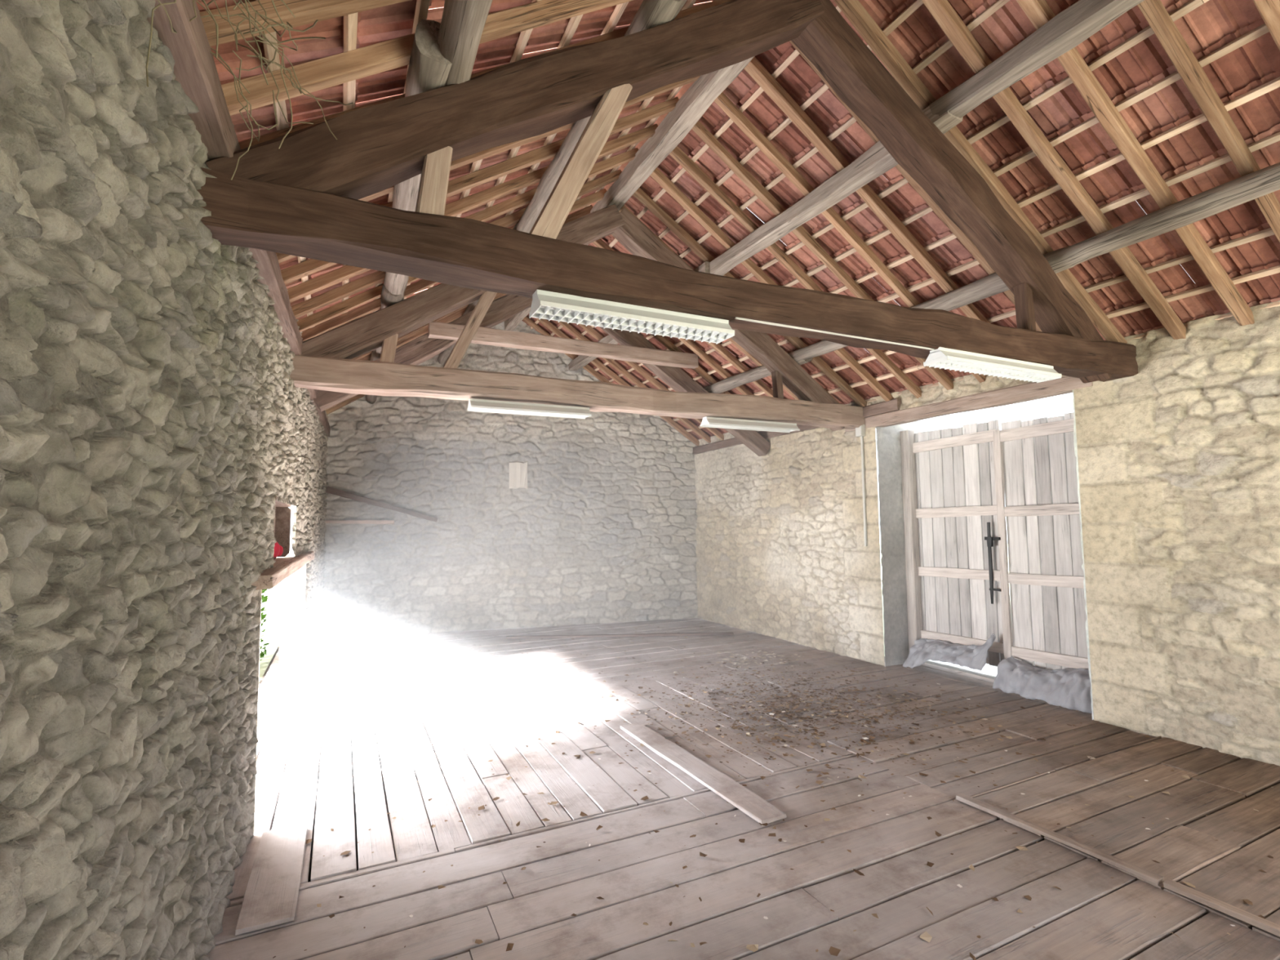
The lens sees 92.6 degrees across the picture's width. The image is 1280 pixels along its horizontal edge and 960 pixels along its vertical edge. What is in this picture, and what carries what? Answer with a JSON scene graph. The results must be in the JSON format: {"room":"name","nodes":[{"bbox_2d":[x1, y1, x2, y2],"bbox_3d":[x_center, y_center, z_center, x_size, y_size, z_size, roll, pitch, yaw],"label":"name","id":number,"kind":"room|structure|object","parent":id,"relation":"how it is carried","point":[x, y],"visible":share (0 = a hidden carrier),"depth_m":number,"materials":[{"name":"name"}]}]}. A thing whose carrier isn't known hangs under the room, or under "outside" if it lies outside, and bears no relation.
{"room":"farm building","nodes":[
{"label":"farm building","id":0,"kind":"room"},
{"bbox_2d":[0,0,328,959],"bbox_3d":[-2.172,0.309,3.592,0.427,3.192,11.588,1,-4,-26],"label":"wall","id":1,"kind":"structure","parent":0,"point":[153,419],"depth_m":1.40,"materials":[{"name":"beige stone"}]},
{"bbox_2d":[146,0,240,159],"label":"wall plate","id":2,"kind":"object","parent":1,"relation":"attached to","point":[195,69],"depth_m":1.73,"materials":[{"name":"brown wood"}]},
{"bbox_2d":[146,0,352,179],"bbox_3d":[-0.951,-1.162,1.521,0.512,0.574,1.137,1,-4,-26],"label":"straw","id":3,"kind":"object","parent":2,"relation":"hanging from","point":[211,15],"visible":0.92,"depth_m":1.70,"materials":[{"name":"brown plant"}]},
{"bbox_2d":[253,589,262,829],"bbox_3d":[-2.268,1.203,3.106,0.560,1.280,0.027,1,-4,-26],"label":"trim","id":4,"kind":"structure","parent":1,"relation":"attached to","point":[261,589],"depth_m":3.23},
{"bbox_2d":[248,248,302,355],"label":"wall plate","id":5,"kind":"object","parent":1,"relation":"attached to","point":[268,265],"depth_m":3.41,"materials":[{"name":"brown wood"}]},
{"bbox_2d":[313,293,770,456],"bbox_3d":[-0.747,-1.447,7.378,5.696,2.115,0.360,1,-4,-26],"label":"roof truss","id":6,"kind":"object","parent":5,"relation":"on","point":[633,347],"visible":0.59,"depth_m":7.08,"materials":[{"name":"brown wood"}]},
{"bbox_2d":[365,284,404,404],"bbox_3d":[-2.940,-1.355,6.891,0.195,0.178,4.750,1,-4,-26],"label":"purlin","id":7,"kind":"structure","parent":6,"relation":"on","point":[388,299],"depth_m":4.92,"materials":[{"name":"brown wood"}]},
{"bbox_2d":[437,222,518,364],"bbox_3d":[-2.047,-1.982,7.375,0.199,0.170,4.751,1,-4,-26],"label":"purlin","id":8,"kind":"structure","parent":6,"relation":"on","point":[443,356],"depth_m":8.60,"materials":[{"name":"brown wood"}]},
{"bbox_2d":[503,56,754,330],"bbox_3d":[0.384,-2.821,4.638,0.157,0.190,11.200,1,-4,-26],"label":"ridge beam","id":9,"kind":"structure","parent":6,"relation":"on","point":[691,107],"depth_m":4.89,"materials":[{"name":"brown wood"}]},
{"bbox_2d":[200,0,1279,446],"bbox_3d":[0.136,-1.852,4.864,6.506,2.206,12.040,1,-4,-26],"label":"rafters","id":10,"kind":"object","parent":9,"relation":"on","point":[313,76],"visible":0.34,"depth_m":4.08,"materials":[{"name":"brown wood"}]},
{"bbox_2d":[256,0,1279,431],"bbox_3d":[0.064,-1.889,4.970,6.435,2.132,12.200,1,-4,-26],"label":"batten","id":11,"kind":"object","parent":10,"relation":"on","point":[350,21],"visible":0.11,"depth_m":3.84,"materials":[{"name":"brown wood"}]},
{"bbox_2d":[568,261,710,370],"bbox_3d":[-0.296,-1.939,8.228,0.177,0.168,4.751,1,-4,-25],"label":"purlin","id":12,"kind":"structure","parent":6,"relation":"on","point":[580,361],"depth_m":9.05,"materials":[{"name":"brown wood"}]},
{"bbox_2d":[288,204,865,431],"bbox_3d":[-0.047,-1.613,5.896,5.984,1.997,0.264,1,-4,-26],"label":"roof truss","id":13,"kind":"object","parent":5,"relation":"on","point":[326,362],"visible":0.85,"depth_m":5.32,"materials":[{"name":"brown wood"}]},
{"bbox_2d":[466,398,591,418],"bbox_3d":[-0.947,-0.621,5.329,1.060,0.085,0.168,1,-4,-26],"label":"fluorescent light","id":14,"kind":"object","parent":13,"relation":"attached to","point":[474,405],"visible":1,"depth_m":5.29,"materials":[{"name":"white metal"}]},
{"bbox_2d":[516,0,682,233],"bbox_3d":[-0.529,-2.208,4.285,0.184,0.166,3.152,1,-4,-26],"label":"purlin","id":15,"kind":"structure","parent":13,"relation":"on","point":[651,13],"depth_m":3.97,"materials":[{"name":"brown wood"}]},
{"bbox_2d":[639,357,812,418],"bbox_3d":[0.766,-1.184,8.691,0.180,0.171,4.750,1,-4,-26],"label":"purlin","id":16,"kind":"structure","parent":13,"relation":"on","point":[759,372],"depth_m":7.63,"materials":[{"name":"brown wood"}]},
{"bbox_2d":[700,416,799,432],"bbox_3d":[1.156,-0.575,6.354,1.140,0.085,0.168,1,-4,-26],"label":"fluorescent light","id":17,"kind":"object","parent":13,"relation":"attached to","point":[711,422],"visible":1,"depth_m":6.31,"materials":[{"name":"white metal"}]},
{"bbox_2d":[709,106,962,275],"bbox_3d":[1.225,-2.170,5.140,0.174,0.163,3.151,1,-4,-26],"label":"purlin","id":18,"kind":"structure","parent":13,"relation":"on","point":[877,160],"depth_m":4.73,"materials":[{"name":"brown wood"}]},
{"bbox_2d":[196,0,1137,382],"bbox_3d":[1.083,-1.780,3.495,6.066,2.011,0.262,1,-4,-26],"label":"roof truss","id":19,"kind":"object","parent":5,"relation":"on","point":[300,197],"visible":0.91,"depth_m":2.77,"materials":[{"name":"brown wood"}]},
{"bbox_2d":[383,19,452,294],"bbox_3d":[-1.457,-1.590,3.785,0.190,0.168,3.150,1,-4,-25],"label":"purlin","id":20,"kind":"structure","parent":19,"relation":"on","point":[428,68],"depth_m":2.47,"materials":[{"name":"brown wood"}]},
{"bbox_2d":[437,0,492,86],"bbox_3d":[0.113,-1.814,0.693,0.190,0.178,4.500,1,-4,-26],"label":"purlin","id":21,"kind":"structure","parent":19,"relation":"on","point":[463,22],"depth_m":2.25,"materials":[{"name":"brown wood"}]},
{"bbox_2d":[528,289,734,344],"bbox_3d":[-0.014,-0.765,2.884,0.994,0.092,0.168,1,-4,-26],"label":"fluorescent light","id":22,"kind":"object","parent":19,"relation":"attached to","point":[550,305],"visible":1,"depth_m":2.83,"materials":[{"name":"white metal"}]},
{"bbox_2d":[671,0,687,20],"bbox_3d":[1.013,-2.438,1.179,0.184,0.162,4.501,1,-4,-26],"label":"purlin","id":23,"kind":"structure","parent":19,"relation":"on","point":[683,2],"depth_m":2.94,"materials":[{"name":"brown wood"}]},
{"bbox_2d":[734,316,934,350],"bbox_3d":[1.117,-0.793,3.350,1.430,0.014,0.011,1,-4,-26],"label":"cable","id":24,"kind":"object","parent":19,"relation":"attached to","point":[735,317],"visible":1,"depth_m":3.29,"materials":[{"name":"grey plastic"}]},
{"bbox_2d":[787,245,1075,361],"bbox_3d":[2.228,-1.417,5.574,0.176,0.171,3.151,1,-4,-27],"label":"purlin","id":25,"kind":"structure","parent":19,"relation":"on","point":[991,285],"depth_m":4.88,"materials":[{"name":"brown wood"}]},
{"bbox_2d":[923,346,1062,382],"bbox_3d":[2.272,-0.733,3.910,1.124,0.092,0.168,1,-4,-26],"label":"fluorescent light","id":26,"kind":"object","parent":19,"relation":"attached to","point":[945,358],"visible":1,"depth_m":3.84,"materials":[{"name":"white metal"}]},
{"bbox_2d":[928,0,1144,118],"bbox_3d":[2.764,-2.404,2.033,0.188,0.168,4.501,1,-4,-26],"label":"purlin","id":27,"kind":"structure","parent":19,"relation":"on","point":[1083,19],"depth_m":3.25,"materials":[{"name":"brown wood"}]},
{"bbox_2d":[1044,162,1279,273],"bbox_3d":[3.756,-1.649,2.461,0.197,0.165,4.501,1,-4,-26],"label":"purlin","id":28,"kind":"structure","parent":19,"relation":"on","point":[1249,187],"depth_m":3.58,"materials":[{"name":"brown wood"}]},
{"bbox_2d":[272,496,291,559],"bbox_3d":[-2.659,0.359,4.196,0.380,0.450,1.320,1,-4,-26],"label":"trim","id":29,"kind":"structure","parent":1,"relation":"attached to","point":[282,531],"depth_m":4.82,"materials":[{"name":"brown wood"}]},
{"bbox_2d":[251,551,314,590],"bbox_3d":[-2.731,0.626,4.475,0.433,0.082,3.101,1,-4,-24],"label":"windowsill","id":30,"kind":"structure","parent":1,"relation":"attached to","point":[269,578],"depth_m":3.75,"materials":[{"name":"brown wood"}]},
{"bbox_2d":[273,542,283,557],"bbox_3d":[-2.752,0.512,4.559,0.142,0.120,0.354,1,-4,-26],"label":"pot","id":31,"kind":"object","parent":30,"relation":"on","point":[278,549],"visible":0.41,"depth_m":4.48,"materials":[{"name":"plastic"}]},
{"bbox_2d":[277,564,306,700],"bbox_3d":[-3.251,1.395,5.717,0.200,1.280,0.027,1,-4,-26],"label":"door","id":32,"kind":"structure","parent":1,"relation":"attached to","point":[291,671],"depth_m":5.71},
{"bbox_2d":[321,320,697,639],"bbox_3d":[-1.769,-0.189,9.562,6.246,4.934,0.112,0,-4,-15],"label":"wall","id":33,"kind":"structure","parent":0,"point":[602,528],"depth_m":9.45,"materials":[{"name":"beige stone"}]},
{"bbox_2d":[325,485,437,521],"bbox_3d":[-3.747,0.356,8.913,1.522,0.529,0.051,0,-4,-15],"label":"wooden beam","id":34,"kind":"structure","parent":33,"relation":"attached to","point":[330,490],"depth_m":8.86,"materials":[{"name":"brown wood"}]},
{"bbox_2d":[508,461,527,488],"bbox_3d":[-1.901,-0.078,9.536,0.280,0.443,0.106,0,-4,-15],"label":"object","id":35,"kind":"structure","parent":33,"relation":"attached to","point":[517,472],"depth_m":9.49,"materials":[{"name":"wood"}]},
{"bbox_2d":[195,0,1279,439],"bbox_3d":[0.059,-1.845,4.976,6.983,2.286,12.222,1,-4,-26],"label":"ceiling","id":36,"kind":"structure","parent":0,"point":[1213,24],"depth_m":3.88,"materials":[{"name":"ceramic"}]},
{"bbox_2d":[591,80,695,206],"bbox_3d":[0.162,-3.058,5.105,0.510,0.104,12.200,1,-4,-26],"label":"roof tiles","id":37,"kind":"structure","parent":36,"relation":"on","point":[685,87],"depth_m":5.13,"materials":[{"name":"ceramic"}]},
{"bbox_2d":[204,617,1279,959],"bbox_3d":[0.449,1.948,4.927,6.600,0.048,11.697,1,-4,-26],"label":"floor","id":38,"kind":"structure","parent":0,"point":[1095,915],"depth_m":3.28,"materials":[{"name":"brown wood"}]},
{"bbox_2d":[235,822,307,935],"bbox_3d":[-1.671,1.800,2.814,0.216,0.025,0.852,1,-4,-26],"label":"plank","id":39,"kind":"object","parent":38,"relation":"on","point":[270,897],"visible":1,"depth_m":2.72,"materials":[{"name":"wood"}]},
{"bbox_2d":[506,631,733,639],"bbox_3d":[-0.275,2.179,8.572,3.178,0.032,0.079,-1,-4,-2],"label":"plank","id":40,"kind":"object","parent":38,"relation":"on","point":[725,633],"visible":1,"depth_m":8.55,"materials":[{"name":"brown wood"}]},
{"bbox_2d":[620,722,786,823],"bbox_3d":[0.317,1.860,4.015,0.177,0.027,1.731,1,-4,-27],"label":"plank","id":41,"kind":"object","parent":38,"relation":"on","point":[761,811],"visible":1,"depth_m":3.77,"materials":[{"name":"wood"}]},
{"bbox_2d":[272,622,1273,959],"bbox_3d":[0.276,1.945,5.179,5.546,0.016,7.731,1,-4,-26],"label":"debris","id":42,"kind":"object","parent":38,"relation":"on","point":[833,951],"visible":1,"depth_m":4.85,"materials":[{"name":"brown plant"}]},
{"bbox_2d":[902,633,995,670],"bbox_3d":[3.156,1.753,6.265,0.324,0.469,0.913,1,-4,-26],"label":"cloth","id":43,"kind":"object","parent":38,"relation":"on","point":[973,656],"visible":1,"depth_m":6.22,"materials":[{"name":"grey fabric"}]},
{"bbox_2d":[900,430,1013,664],"bbox_3d":[3.279,0.706,6.414,0.119,2.600,1.141,1,-4,-26],"label":"stile","id":44,"kind":"structure","parent":38,"relation":"on","point":[909,499],"depth_m":6.78,"materials":[{"name":"grey wood"}]},
{"bbox_2d":[1000,417,1088,670],"bbox_3d":[3.772,0.565,5.489,0.038,2.207,0.992,1,-4,-26],"label":"rails","id":45,"kind":"object","parent":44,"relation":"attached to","point":[1065,425],"visible":0.67,"depth_m":5.60,"materials":[{"name":"grey wood"}]},
{"bbox_2d":[992,655,1092,713],"bbox_3d":[3.588,1.770,5.346,0.358,0.298,0.888,1,-4,-26],"label":"stone block","id":46,"kind":"object","parent":38,"relation":"on","point":[1069,688],"visible":0.91,"depth_m":5.33,"materials":[{"name":"grey stone"}]},
{"bbox_2d":[955,793,1279,937],"bbox_3d":[2.313,1.728,2.536,0.060,0.031,2.151,1,-4,-27],"label":"plank","id":47,"kind":"object","parent":38,"relation":"on","point":[1273,928],"visible":1,"depth_m":2.71,"materials":[{"name":"brown wood"}]},
{"bbox_2d":[257,644,1279,953],"bbox_3d":[0.450,2.019,4.922,6.700,0.050,11.900,1,-4,-26],"label":"subfloor","id":48,"kind":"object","parent":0,"point":[277,648],"visible":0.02,"depth_m":3.71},
{"bbox_2d":[914,419,1004,666],"bbox_3d":[3.348,0.665,6.434,0.033,2.469,1.028,1,-4,-26],"label":"leaf","id":49,"kind":"object","parent":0,"point":[961,476],"depth_m":6.41,"materials":[{"name":"grey wood"}]},
{"bbox_2d":[912,429,1004,653],"bbox_3d":[3.316,0.633,6.421,0.040,2.208,1.012,1,-4,-26],"label":"door battens","id":50,"kind":"object","parent":49,"relation":"attached to","point":[982,437],"visible":0.93,"depth_m":6.39,"materials":[{"name":"grey wood"}]},
{"bbox_2d":[984,522,1001,604],"bbox_3d":[3.466,0.816,6.001,0.050,0.800,0.150,1,-4,-26],"label":"bar","id":51,"kind":"object","parent":50,"relation":"attached to","point":[989,540],"visible":1,"depth_m":6.02,"materials":[{"name":"black metal"}]},
{"bbox_2d":[693,300,1279,765],"bbox_3d":[3.204,0.469,5.650,0.081,2.970,10.584,1,-4,-26],"label":"wall","id":52,"kind":"structure","parent":0,"point":[1179,457],"depth_m":4.55,"materials":[{"name":"beige stone"}]},
{"bbox_2d":[692,437,742,454],"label":"wall plate","id":53,"kind":"object","parent":52,"relation":"attached to","point":[732,442],"depth_m":9.68,"materials":[{"name":"brown wood"}]},
{"bbox_2d":[758,424,820,439],"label":"wall plate","id":54,"kind":"object","parent":52,"relation":"attached to","point":[766,434],"depth_m":8.25,"materials":[{"name":"brown wood"}]},
{"bbox_2d":[855,424,866,546],"bbox_3d":[2.524,0.059,6.942,0.070,1.380,0.090,1,-4,-26],"label":"conduit pipe","id":55,"kind":"object","parent":52,"relation":"attached to","point":[860,431],"visible":0.97,"depth_m":6.94,"materials":[{"name":"grey plastic"}]},
{"bbox_2d":[862,398,901,417],"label":"wall plate","id":56,"kind":"object","parent":52,"relation":"attached to","point":[892,405],"depth_m":6.73,"materials":[{"name":"brown wood"}]},
{"bbox_2d":[875,421,929,666],"bbox_3d":[2.967,0.672,6.896,0.700,2.740,0.026,1,-4,-26],"label":"trim","id":57,"kind":"structure","parent":52,"relation":"attached to","point":[888,438],"depth_m":6.82,"materials":[{"name":"grey concrete"}]},
{"bbox_2d":[844,376,1093,431],"bbox_3d":[3.064,-0.718,6.075,0.131,0.142,2.650,1,-4,-26],"label":"lintel","id":58,"kind":"object","parent":52,"relation":"attached to","point":[1028,392],"visible":0.81,"depth_m":5.69,"materials":[{"name":"brown wood"}]},
{"bbox_2d":[1072,390,1093,719],"bbox_3d":[3.862,0.536,5.066,0.700,2.740,0.026,1,-4,-26],"label":"trim","id":59,"kind":"structure","parent":52,"relation":"attached to","point":[1074,420],"depth_m":4.92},
{"bbox_2d":[1000,412,1088,670],"bbox_3d":[3.804,0.612,5.501,0.033,2.424,1.009,1,-4,-26],"label":"leaf","id":60,"kind":"object","parent":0,"point":[1042,469],"depth_m":5.63,"materials":[{"name":"grey wood"}]},
{"label":"outside","id":61,"kind":"structure","parent":0,"visible":0},
{"bbox_2d":[258,540,1012,683],"bbox_3d":[-2.171,2.051,4.363,80.000,0.001,90.000,1,-4,-26],"label":"ground","id":62,"kind":"structure","parent":61,"point":[273,605],"depth_m":10.71,"materials":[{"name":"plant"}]},
{"bbox_2d":[259,589,270,661],"bbox_3d":[-5.579,1.219,6.776,2.434,2.013,2.086,1,-4,-26],"label":"hedge","id":63,"kind":"object","parent":62,"relation":"on","point":[264,598],"visible":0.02,"depth_m":7.78,"materials":[{"name":"green plant"}]},
{"bbox_2d":[924,659,997,679],"bbox_3d":[4.062,2.024,6.186,0.786,0.084,2.800,1,-4,-26],"label":"threshold","id":64,"kind":"object","parent":62,"relation":"on","point":[988,671],"visible":0.06,"depth_m":6.54,"materials":[{"name":"white stone"}]}
]}

